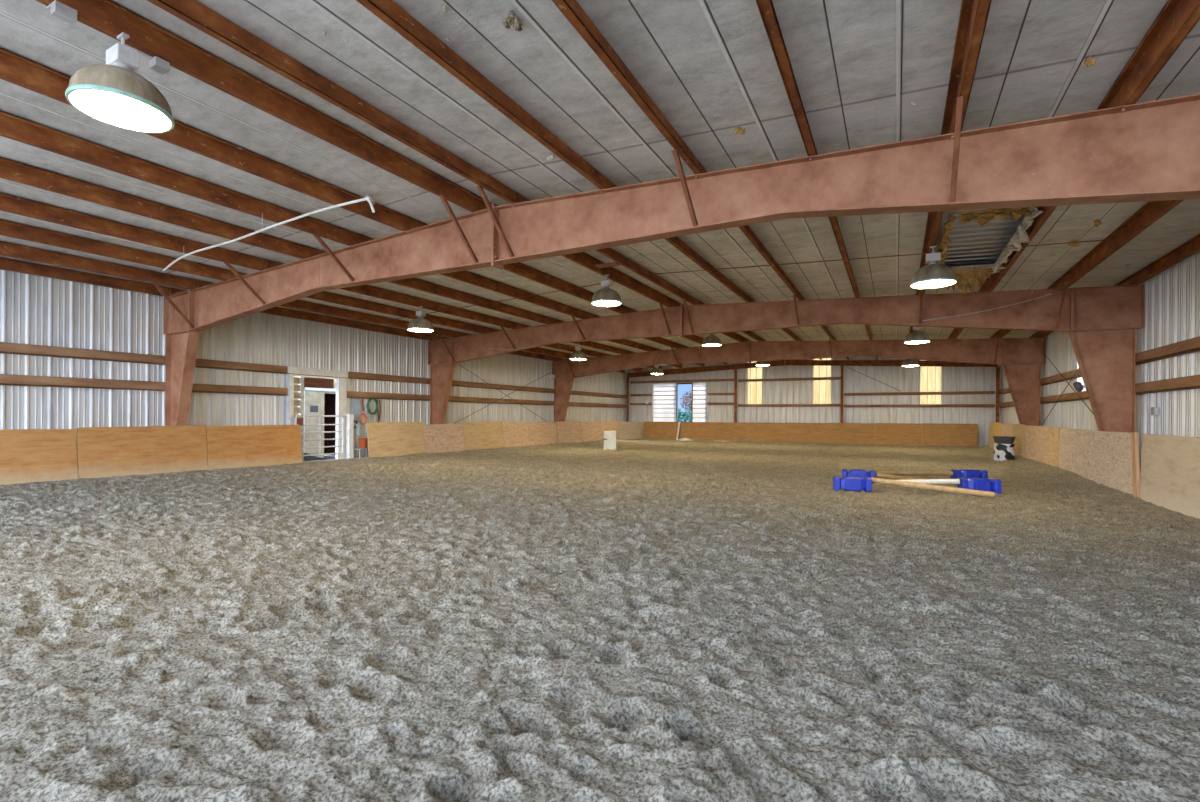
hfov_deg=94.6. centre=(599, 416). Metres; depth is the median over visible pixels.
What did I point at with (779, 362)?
rafter
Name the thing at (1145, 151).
frame
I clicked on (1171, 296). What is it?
wall
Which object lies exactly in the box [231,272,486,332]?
ceiling beam
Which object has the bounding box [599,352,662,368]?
ceiling beam
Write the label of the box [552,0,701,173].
ceiling beam
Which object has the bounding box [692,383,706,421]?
door
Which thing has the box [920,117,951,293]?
ceiling beam
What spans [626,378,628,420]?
wall post
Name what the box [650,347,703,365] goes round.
ceiling beam
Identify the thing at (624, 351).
ceiling beam
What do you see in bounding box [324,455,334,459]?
ground
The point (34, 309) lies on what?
wall
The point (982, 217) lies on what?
insulation
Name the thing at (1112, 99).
ceiling beam
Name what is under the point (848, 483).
block
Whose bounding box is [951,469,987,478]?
block
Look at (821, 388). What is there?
window
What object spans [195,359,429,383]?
beam
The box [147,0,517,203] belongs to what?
ceiling beam
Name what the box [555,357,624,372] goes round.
strut
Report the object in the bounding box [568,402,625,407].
beam
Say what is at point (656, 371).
lamp
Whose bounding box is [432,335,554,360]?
rafter
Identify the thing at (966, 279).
insulation
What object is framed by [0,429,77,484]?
kickboard
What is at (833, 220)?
ceiling beam
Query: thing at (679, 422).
leaning post
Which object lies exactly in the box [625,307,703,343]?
ceiling beam
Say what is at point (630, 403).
beam
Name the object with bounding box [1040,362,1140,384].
beam
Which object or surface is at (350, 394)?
beam
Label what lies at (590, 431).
kickboard
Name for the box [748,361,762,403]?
window
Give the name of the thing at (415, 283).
ceiling beam
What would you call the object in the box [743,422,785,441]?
kickboard
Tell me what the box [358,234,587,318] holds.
ceiling beam
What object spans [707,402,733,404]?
beam
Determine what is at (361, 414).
rope
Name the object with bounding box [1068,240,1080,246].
scrap
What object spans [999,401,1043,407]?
beam
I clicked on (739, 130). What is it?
scrap
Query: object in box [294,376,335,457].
door frame
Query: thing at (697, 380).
beam
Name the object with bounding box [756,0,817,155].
ceiling beam
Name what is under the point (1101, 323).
frame
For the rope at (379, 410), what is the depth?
16.73 m
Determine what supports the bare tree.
on the ground
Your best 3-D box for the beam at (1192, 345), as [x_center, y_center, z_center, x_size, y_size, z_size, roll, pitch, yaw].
[8.201,-1.076,6.924,0.115,0.190,7.610,0,0,28]
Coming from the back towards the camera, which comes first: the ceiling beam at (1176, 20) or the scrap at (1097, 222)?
the scrap at (1097, 222)
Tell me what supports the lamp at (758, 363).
hanging from the roof purlin
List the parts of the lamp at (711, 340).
lamp shade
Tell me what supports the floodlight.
attached to the frame at (1101, 323)
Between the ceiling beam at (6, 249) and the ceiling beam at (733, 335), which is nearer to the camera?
the ceiling beam at (6, 249)
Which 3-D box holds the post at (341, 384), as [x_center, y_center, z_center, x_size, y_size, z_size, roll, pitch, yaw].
[-7.292,0.127,15.596,0.120,2.350,0.260,0,0,28]
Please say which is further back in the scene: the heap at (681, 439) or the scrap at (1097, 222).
the heap at (681, 439)
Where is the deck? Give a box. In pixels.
[940,208,1029,266]
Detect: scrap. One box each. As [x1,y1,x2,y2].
[365,195,374,203]
[501,11,522,30]
[545,154,554,160]
[734,127,745,134]
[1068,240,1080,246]
[1084,57,1096,66]
[1094,219,1101,226]
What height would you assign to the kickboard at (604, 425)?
1.140 m
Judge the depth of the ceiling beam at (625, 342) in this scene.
21.17 m
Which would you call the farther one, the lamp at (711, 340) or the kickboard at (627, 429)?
the kickboard at (627, 429)
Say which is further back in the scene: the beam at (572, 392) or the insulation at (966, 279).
the beam at (572, 392)
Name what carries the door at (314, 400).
in the door frame at (327, 392)
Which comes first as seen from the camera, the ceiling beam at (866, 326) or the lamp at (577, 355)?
the ceiling beam at (866, 326)
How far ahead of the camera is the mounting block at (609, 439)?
21.09 m
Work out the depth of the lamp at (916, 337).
14.86 m
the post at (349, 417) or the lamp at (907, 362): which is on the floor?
the post at (349, 417)
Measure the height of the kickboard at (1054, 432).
1.182 m
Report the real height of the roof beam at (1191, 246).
0.200 m
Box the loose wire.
[923,294,1050,320]
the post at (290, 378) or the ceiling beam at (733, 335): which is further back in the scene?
the ceiling beam at (733, 335)
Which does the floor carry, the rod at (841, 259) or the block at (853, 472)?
the block at (853, 472)
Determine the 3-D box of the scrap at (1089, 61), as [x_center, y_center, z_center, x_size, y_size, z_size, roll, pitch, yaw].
[3.816,-2.756,4.310,0.076,0.071,0.067,0,0,28]
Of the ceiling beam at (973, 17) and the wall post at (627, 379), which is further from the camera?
the wall post at (627, 379)
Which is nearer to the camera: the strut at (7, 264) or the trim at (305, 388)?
the strut at (7, 264)
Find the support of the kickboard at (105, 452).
on the floor
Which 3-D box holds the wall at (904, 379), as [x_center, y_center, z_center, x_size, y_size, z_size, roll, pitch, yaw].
[9.345,-0.813,27.950,18.052,4.550,0.030,0,0,28]
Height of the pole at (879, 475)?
0.213 m
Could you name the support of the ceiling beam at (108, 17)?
on the frame at (1145, 151)
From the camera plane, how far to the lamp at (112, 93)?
4.12 m
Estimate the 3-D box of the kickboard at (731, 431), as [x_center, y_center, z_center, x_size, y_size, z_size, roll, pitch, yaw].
[5.760,0.872,29.253,3.596,1.092,0.200,0,0,28]
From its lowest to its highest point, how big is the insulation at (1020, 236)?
0.290 m
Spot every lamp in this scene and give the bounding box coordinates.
[65,32,174,132]
[407,306,433,331]
[570,343,586,359]
[591,275,621,306]
[650,365,662,374]
[702,333,721,345]
[755,361,769,365]
[901,359,919,366]
[904,326,929,343]
[909,246,956,288]
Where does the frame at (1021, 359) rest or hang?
on the floor
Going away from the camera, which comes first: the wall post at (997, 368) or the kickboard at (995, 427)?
the kickboard at (995, 427)
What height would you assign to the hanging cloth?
0.321 m
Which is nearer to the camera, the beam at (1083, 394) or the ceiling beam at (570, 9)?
the ceiling beam at (570, 9)
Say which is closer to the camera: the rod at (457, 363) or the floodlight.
the floodlight
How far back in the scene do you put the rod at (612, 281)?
12.36 m
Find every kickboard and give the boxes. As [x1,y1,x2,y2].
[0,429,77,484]
[76,425,207,478]
[206,425,301,469]
[367,422,424,456]
[423,423,464,452]
[463,421,503,449]
[502,422,531,446]
[530,422,556,445]
[556,421,581,442]
[580,421,600,441]
[600,421,618,439]
[618,421,641,438]
[642,422,676,438]
[676,422,743,440]
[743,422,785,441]
[785,423,828,442]
[828,423,874,444]
[875,423,921,444]
[922,423,977,446]
[989,422,1001,447]
[1001,423,1012,436]
[1012,424,1025,457]
[1024,425,1049,463]
[1048,427,1059,466]
[1059,428,1090,478]
[1089,430,1139,494]
[1140,434,1199,518]
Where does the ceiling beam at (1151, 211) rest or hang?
attached to the frame at (1101, 323)
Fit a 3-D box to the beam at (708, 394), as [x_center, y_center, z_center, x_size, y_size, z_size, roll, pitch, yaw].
[6.441,-1.167,29.409,1.490,0.130,0.115,0,0,28]
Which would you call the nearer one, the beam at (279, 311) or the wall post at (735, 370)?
the beam at (279, 311)
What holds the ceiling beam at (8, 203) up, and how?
on the frame at (1145, 151)
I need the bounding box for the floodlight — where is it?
[1073,382,1085,391]
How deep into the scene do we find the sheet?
16.13 m
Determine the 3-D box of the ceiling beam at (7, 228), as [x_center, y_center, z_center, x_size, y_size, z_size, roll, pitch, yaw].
[-9.303,-2.754,6.997,0.140,0.198,8.752,0,0,28]
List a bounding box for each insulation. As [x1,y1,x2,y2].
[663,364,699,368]
[936,214,956,263]
[946,268,992,293]
[956,207,1031,225]
[992,207,1042,272]
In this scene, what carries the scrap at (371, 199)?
hanging from the ceiling
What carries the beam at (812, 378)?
attached to the wall at (904, 379)
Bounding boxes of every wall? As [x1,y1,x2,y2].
[0,269,624,471]
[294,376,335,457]
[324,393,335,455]
[624,356,1002,446]
[1003,251,1199,473]
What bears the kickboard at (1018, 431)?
on the floor
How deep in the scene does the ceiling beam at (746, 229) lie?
9.63 m
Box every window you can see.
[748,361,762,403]
[813,358,830,403]
[920,366,940,403]
[1077,362,1085,390]
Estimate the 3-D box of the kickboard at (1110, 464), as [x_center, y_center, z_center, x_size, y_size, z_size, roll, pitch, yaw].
[9.083,0.858,9.832,0.062,1.164,2.411,0,0,28]
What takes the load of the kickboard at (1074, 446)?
on the floor
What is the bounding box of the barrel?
[992,436,1015,460]
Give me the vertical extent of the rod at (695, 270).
0.078 m
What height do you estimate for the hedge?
2.285 m
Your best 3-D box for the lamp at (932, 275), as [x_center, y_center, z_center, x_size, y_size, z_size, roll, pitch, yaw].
[5.113,-2.301,8.501,0.632,0.612,0.632,0,0,28]
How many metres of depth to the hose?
16.41 m
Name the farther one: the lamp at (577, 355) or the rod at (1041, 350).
the lamp at (577, 355)
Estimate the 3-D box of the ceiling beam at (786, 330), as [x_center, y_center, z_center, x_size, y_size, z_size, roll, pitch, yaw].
[5.441,-2.879,17.044,0.140,0.198,7.614,0,0,28]
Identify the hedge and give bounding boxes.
[678,408,691,421]
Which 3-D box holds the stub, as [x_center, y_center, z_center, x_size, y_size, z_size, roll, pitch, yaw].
[0.148,-2.921,10.713,0.450,0.030,0.180,0,0,28]
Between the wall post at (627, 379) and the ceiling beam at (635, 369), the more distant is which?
the wall post at (627, 379)
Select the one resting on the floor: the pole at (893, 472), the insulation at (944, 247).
the pole at (893, 472)
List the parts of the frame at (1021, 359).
knee panel, splice plate, knee panel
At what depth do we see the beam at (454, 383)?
21.81 m
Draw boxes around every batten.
[1131,432,1135,496]
[1133,432,1139,497]
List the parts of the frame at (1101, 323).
knee panel, splice plate, knee panel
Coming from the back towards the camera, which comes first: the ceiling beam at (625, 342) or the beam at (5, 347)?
the ceiling beam at (625, 342)
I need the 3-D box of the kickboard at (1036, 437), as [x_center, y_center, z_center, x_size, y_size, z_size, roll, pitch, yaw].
[11.915,0.862,15.132,0.062,1.194,2.821,0,0,28]
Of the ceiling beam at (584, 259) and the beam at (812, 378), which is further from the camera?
the beam at (812, 378)
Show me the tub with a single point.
(997, 439)
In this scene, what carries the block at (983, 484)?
on the floor
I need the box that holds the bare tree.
[680,390,691,415]
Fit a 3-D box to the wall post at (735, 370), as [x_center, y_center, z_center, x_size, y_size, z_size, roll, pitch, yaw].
[7.055,-0.548,28.838,0.120,3.790,0.100,0,0,28]
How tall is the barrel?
0.735 m
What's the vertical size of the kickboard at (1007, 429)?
1.214 m
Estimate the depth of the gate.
14.82 m
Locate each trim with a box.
[304,387,335,452]
[676,383,692,421]
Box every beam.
[0,48,413,230]
[0,111,359,245]
[0,157,312,258]
[0,192,269,270]
[0,219,231,280]
[0,241,198,289]
[0,342,165,364]
[0,374,164,390]
[36,0,482,211]
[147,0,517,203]
[192,383,287,395]
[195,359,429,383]
[198,280,457,336]
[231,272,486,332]
[267,260,517,328]
[310,248,551,323]
[347,391,429,400]
[356,0,606,188]
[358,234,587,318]
[411,219,626,313]
[448,396,553,404]
[451,380,553,392]
[456,332,570,358]
[480,200,673,306]
[485,327,599,356]
[516,192,696,304]
[516,323,623,353]
[550,318,651,351]
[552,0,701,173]
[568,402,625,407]
[571,390,625,397]
[586,313,679,348]
[586,357,641,371]
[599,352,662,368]
[605,177,749,301]
[623,350,682,367]
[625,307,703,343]
[630,379,733,383]
[630,394,652,395]
[630,403,651,404]
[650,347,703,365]
[671,300,743,341]
[678,344,726,363]
[694,298,759,340]
[698,160,802,299]
[707,393,733,395]
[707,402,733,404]
[738,377,840,381]
[738,404,839,406]
[748,296,797,340]
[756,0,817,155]
[800,293,833,339]
[804,144,859,297]
[844,391,994,395]
[844,404,994,406]
[853,291,872,339]
[909,289,919,332]
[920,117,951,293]
[943,0,991,132]
[951,283,987,338]
[984,88,1119,291]
[996,279,1061,337]
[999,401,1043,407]
[1000,384,1043,394]
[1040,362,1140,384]
[1040,391,1140,403]
[1058,200,1182,287]
[1110,0,1199,105]
[1135,336,1199,363]
[1135,375,1199,393]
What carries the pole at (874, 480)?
on the floor
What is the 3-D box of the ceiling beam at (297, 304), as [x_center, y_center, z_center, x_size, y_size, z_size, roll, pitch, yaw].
[-6.502,-2.682,14.785,0.140,0.198,7.614,0,0,28]
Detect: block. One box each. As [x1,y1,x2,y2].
[603,431,615,449]
[833,476,871,491]
[842,469,874,483]
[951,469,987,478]
[957,477,1000,493]
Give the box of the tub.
[992,436,1015,443]
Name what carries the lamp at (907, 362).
hanging from the roof purlin
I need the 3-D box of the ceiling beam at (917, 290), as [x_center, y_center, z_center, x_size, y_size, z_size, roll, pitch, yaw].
[8.703,-2.690,15.301,0.140,0.198,7.614,0,0,28]
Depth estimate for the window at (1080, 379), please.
13.79 m
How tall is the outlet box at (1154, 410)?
0.360 m
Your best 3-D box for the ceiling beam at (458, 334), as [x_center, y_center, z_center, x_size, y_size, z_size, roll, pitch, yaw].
[-2.912,-2.658,21.506,0.140,0.198,7.614,0,0,28]
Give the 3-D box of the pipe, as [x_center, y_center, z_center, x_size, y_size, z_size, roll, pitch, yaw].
[-5.094,-2.616,7.954,5.503,0.357,0.177,0,0,31]
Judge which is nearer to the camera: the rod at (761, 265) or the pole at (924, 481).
the pole at (924, 481)
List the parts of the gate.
rail, rail, rail, rail, rail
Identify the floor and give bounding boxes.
[0,438,1199,801]
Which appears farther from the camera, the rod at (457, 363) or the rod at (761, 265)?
the rod at (457, 363)
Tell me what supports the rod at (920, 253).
attached to the ceiling beam at (833, 220)
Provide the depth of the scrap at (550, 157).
6.45 m
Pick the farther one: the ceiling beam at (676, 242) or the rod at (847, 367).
the rod at (847, 367)
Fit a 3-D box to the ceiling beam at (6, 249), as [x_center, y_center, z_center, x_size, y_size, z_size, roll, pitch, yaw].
[-10.361,-2.707,7.562,0.140,0.198,8.752,0,0,28]
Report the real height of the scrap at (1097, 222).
0.094 m
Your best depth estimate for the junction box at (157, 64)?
4.46 m
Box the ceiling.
[0,0,1199,369]
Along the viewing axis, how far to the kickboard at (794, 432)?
26.96 m
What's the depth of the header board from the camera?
15.13 m
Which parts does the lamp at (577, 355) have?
lamp shade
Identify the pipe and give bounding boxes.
[162,197,374,271]
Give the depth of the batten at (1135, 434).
8.66 m
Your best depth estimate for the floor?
3.26 m
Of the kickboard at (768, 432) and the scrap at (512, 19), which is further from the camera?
the kickboard at (768, 432)
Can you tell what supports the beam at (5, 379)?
attached to the wall at (34, 309)
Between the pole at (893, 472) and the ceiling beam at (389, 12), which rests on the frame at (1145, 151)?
the ceiling beam at (389, 12)
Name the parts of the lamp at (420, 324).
lamp shade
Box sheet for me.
[352,399,359,426]
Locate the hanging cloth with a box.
[356,424,360,434]
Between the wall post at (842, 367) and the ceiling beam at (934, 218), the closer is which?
the ceiling beam at (934, 218)
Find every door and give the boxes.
[305,391,323,452]
[653,383,676,421]
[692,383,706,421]
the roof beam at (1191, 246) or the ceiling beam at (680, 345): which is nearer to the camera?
the roof beam at (1191, 246)
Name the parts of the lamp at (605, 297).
lamp shade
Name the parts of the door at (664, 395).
frame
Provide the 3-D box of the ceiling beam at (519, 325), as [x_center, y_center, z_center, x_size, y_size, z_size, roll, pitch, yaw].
[-0.794,-2.753,20.375,0.140,0.198,7.614,0,0,28]
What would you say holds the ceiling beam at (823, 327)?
attached to the frame at (1101, 323)
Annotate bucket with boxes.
[358,435,367,447]
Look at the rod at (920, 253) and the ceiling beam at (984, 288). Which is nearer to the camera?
the rod at (920, 253)
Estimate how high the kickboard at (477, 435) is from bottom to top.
1.156 m
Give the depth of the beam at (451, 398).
21.71 m
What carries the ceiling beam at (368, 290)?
attached to the frame at (1101, 323)
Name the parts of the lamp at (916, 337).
lamp shade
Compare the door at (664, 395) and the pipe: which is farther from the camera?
the door at (664, 395)
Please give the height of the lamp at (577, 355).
0.612 m
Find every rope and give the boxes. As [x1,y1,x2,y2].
[359,413,366,424]
[377,399,380,421]
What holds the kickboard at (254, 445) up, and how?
on the floor
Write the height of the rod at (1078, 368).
2.336 m
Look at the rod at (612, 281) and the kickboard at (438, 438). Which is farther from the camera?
the kickboard at (438, 438)
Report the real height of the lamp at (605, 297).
0.612 m
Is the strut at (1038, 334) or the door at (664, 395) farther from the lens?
the door at (664, 395)
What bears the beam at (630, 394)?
attached to the wall at (904, 379)
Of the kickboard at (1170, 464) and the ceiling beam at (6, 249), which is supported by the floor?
the kickboard at (1170, 464)
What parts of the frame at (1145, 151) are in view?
knee panel, splice plate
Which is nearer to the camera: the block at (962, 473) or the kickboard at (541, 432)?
the block at (962, 473)
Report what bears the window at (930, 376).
in the wall at (904, 379)
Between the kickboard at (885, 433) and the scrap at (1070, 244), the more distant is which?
the kickboard at (885, 433)
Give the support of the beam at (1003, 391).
attached to the wall at (1171, 296)
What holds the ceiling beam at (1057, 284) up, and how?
attached to the frame at (1021, 359)
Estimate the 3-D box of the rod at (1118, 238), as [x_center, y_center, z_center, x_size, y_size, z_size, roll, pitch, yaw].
[6.973,-2.579,8.245,1.189,0.070,0.018,0,0,28]
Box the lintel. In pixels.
[287,366,347,378]
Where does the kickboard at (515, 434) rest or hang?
on the floor
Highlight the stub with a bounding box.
[595,262,619,267]
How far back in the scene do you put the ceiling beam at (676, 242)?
10.38 m
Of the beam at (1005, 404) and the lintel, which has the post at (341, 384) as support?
the lintel
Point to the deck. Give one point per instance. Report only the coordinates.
(971, 235)
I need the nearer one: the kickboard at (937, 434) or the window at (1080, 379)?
the window at (1080, 379)
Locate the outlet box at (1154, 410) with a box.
[1151,394,1158,414]
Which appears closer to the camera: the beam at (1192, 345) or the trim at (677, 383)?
the beam at (1192, 345)
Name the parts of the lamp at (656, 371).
lamp shade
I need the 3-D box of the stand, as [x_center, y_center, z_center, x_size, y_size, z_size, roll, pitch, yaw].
[-6.814,0.880,15.927,0.280,0.790,0.440,0,0,28]
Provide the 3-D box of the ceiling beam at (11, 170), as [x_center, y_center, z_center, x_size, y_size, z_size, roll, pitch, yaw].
[-7.141,-2.851,5.842,0.140,0.198,8.752,0,0,28]
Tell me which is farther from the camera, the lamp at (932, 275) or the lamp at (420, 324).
the lamp at (420, 324)
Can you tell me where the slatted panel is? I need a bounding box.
[294,376,303,461]
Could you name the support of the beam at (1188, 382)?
attached to the wall at (1171, 296)
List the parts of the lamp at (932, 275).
lamp shade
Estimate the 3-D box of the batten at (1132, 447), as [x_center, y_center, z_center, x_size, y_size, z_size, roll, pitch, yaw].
[8.456,0.856,8.756,0.088,1.201,0.060,0,0,28]
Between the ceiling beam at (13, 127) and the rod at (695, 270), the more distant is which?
the rod at (695, 270)
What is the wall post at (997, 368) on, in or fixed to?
on the floor
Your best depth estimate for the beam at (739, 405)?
27.76 m
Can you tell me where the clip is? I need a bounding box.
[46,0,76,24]
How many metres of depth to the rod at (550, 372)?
21.56 m
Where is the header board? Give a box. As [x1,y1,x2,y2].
[304,377,333,388]
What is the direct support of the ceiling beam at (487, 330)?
attached to the frame at (1021, 359)
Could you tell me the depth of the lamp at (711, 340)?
17.50 m
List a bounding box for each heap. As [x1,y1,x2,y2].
[304,453,326,460]
[678,438,692,440]
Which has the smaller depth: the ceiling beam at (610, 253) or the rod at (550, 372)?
the ceiling beam at (610, 253)
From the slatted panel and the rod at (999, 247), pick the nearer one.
the rod at (999, 247)
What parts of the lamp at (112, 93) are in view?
lamp shade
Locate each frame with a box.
[153,93,1199,425]
[428,280,1143,432]
[552,335,1045,442]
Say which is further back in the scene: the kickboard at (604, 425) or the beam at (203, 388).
the kickboard at (604, 425)
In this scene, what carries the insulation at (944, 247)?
hanging from the ceiling
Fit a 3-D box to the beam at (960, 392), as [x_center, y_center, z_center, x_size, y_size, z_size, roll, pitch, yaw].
[14.335,-1.025,25.191,5.952,0.130,0.115,0,0,28]
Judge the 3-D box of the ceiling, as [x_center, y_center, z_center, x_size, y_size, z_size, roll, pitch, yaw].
[1.904,-2.889,13.998,17.992,0.407,31.668,0,0,28]
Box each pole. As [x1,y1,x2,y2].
[871,477,993,497]
[874,479,959,484]
[875,470,952,475]
[875,472,919,479]
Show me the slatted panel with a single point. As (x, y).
(300, 395)
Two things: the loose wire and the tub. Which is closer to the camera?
the loose wire
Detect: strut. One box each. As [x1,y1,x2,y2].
[0,257,171,295]
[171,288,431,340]
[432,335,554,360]
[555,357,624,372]
[1029,332,1040,337]
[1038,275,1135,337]
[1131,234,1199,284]
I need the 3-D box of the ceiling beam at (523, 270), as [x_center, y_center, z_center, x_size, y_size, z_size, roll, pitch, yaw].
[-1.121,-2.922,11.911,0.140,0.198,7.614,0,0,28]
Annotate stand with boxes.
[353,433,367,457]
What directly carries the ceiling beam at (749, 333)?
attached to the frame at (1021, 359)
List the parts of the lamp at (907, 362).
lamp shade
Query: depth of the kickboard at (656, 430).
30.56 m
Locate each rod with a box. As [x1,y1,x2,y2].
[454,372,550,423]
[457,363,546,421]
[567,281,614,289]
[644,270,704,274]
[710,265,769,269]
[775,259,843,264]
[847,367,899,390]
[849,253,927,259]
[935,247,1006,252]
[1027,238,1121,246]
[1041,350,1093,414]
[1041,368,1078,425]
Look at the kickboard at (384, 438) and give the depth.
16.37 m
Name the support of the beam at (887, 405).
attached to the wall at (904, 379)
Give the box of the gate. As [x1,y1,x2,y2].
[294,415,343,455]
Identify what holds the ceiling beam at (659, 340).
attached to the frame at (1021, 359)
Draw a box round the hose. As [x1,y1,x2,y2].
[366,398,378,414]
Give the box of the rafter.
[627,360,996,377]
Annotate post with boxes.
[287,375,293,424]
[335,379,346,458]
[346,414,353,458]
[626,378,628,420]
[676,422,679,439]
[734,369,736,422]
[840,366,843,422]
[996,367,999,421]
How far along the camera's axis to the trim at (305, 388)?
16.71 m
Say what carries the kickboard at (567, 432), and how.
on the floor
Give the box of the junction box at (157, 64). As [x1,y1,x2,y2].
[135,49,169,74]
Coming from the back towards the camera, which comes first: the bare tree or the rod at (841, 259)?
the bare tree
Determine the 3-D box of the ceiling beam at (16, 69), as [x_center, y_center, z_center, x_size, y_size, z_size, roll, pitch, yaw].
[-4.979,-2.948,4.688,0.140,0.198,8.752,0,0,28]
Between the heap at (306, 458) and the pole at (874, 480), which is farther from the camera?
the heap at (306, 458)

